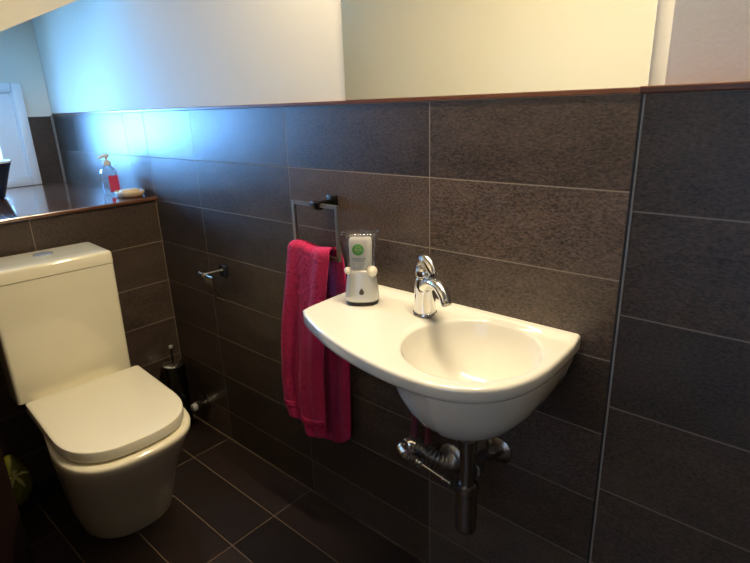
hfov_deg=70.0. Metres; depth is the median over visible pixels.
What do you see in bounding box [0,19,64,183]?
wall
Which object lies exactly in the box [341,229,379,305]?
soap dispenser
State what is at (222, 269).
toilet roll holder
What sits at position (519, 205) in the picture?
wall
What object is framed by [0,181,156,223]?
ledge
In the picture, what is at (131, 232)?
wall
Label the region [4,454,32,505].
plastic bag
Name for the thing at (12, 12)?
ceiling
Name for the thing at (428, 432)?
pipe
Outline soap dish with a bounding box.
[114,189,143,197]
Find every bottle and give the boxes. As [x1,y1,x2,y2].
[98,154,120,194]
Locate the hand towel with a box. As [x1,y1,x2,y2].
[281,239,350,442]
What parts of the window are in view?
panel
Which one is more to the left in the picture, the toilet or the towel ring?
the toilet
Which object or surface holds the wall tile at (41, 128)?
attached to the wall at (20, 62)
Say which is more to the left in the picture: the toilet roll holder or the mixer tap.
the toilet roll holder
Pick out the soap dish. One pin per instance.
(141, 192)
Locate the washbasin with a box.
[302,285,580,441]
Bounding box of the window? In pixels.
[0,83,41,187]
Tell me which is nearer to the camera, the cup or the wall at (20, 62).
the cup
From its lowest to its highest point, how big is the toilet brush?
0.374 m
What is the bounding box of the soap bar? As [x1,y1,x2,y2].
[119,188,139,192]
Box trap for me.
[454,437,511,534]
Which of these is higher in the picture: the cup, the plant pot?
the plant pot
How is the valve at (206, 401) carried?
attached to the wall at (519, 205)
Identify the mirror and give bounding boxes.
[341,0,658,99]
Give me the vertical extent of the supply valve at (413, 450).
0.100 m
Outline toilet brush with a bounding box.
[162,345,193,423]
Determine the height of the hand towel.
0.658 m
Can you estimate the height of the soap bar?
0.022 m
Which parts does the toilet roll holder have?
arm, wall plate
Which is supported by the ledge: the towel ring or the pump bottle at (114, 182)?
the pump bottle at (114, 182)
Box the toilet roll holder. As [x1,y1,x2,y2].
[198,265,227,300]
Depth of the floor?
1.76 m
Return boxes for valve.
[191,395,210,410]
[396,435,459,484]
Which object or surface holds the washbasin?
attached to the wall at (519, 205)
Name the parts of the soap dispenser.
shoulder knob, shoulder knob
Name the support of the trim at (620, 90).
attached to the wall at (519, 205)
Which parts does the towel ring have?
arm, wall plate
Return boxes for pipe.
[411,414,417,435]
[424,426,431,444]
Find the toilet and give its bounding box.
[0,242,190,538]
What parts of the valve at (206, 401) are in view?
knob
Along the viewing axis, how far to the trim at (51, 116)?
2.65 m
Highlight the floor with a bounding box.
[18,414,426,562]
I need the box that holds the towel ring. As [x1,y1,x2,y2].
[291,195,341,261]
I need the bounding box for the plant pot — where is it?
[0,159,10,198]
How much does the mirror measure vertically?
0.624 m
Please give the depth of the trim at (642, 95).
0.86 m
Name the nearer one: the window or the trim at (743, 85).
the trim at (743, 85)
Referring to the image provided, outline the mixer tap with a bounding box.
[413,253,451,316]
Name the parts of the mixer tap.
handle, lever, spout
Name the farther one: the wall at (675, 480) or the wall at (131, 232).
the wall at (131, 232)
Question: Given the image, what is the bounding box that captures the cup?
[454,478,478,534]
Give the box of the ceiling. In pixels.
[0,0,76,31]
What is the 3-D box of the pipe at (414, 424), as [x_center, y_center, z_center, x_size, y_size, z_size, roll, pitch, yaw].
[0.105,0.255,1.349,0.021,0.343,0.061,-7,19,-14]
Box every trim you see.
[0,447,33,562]
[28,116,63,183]
[50,115,65,180]
[52,88,639,114]
[587,94,643,562]
[639,81,749,93]
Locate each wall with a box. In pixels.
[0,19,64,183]
[0,200,180,484]
[32,0,674,562]
[591,0,749,562]
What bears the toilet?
on the floor
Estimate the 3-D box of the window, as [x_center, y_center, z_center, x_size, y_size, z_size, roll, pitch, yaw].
[-1.835,-0.625,2.350,0.034,0.465,0.582,14,24,39]
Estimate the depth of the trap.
1.15 m

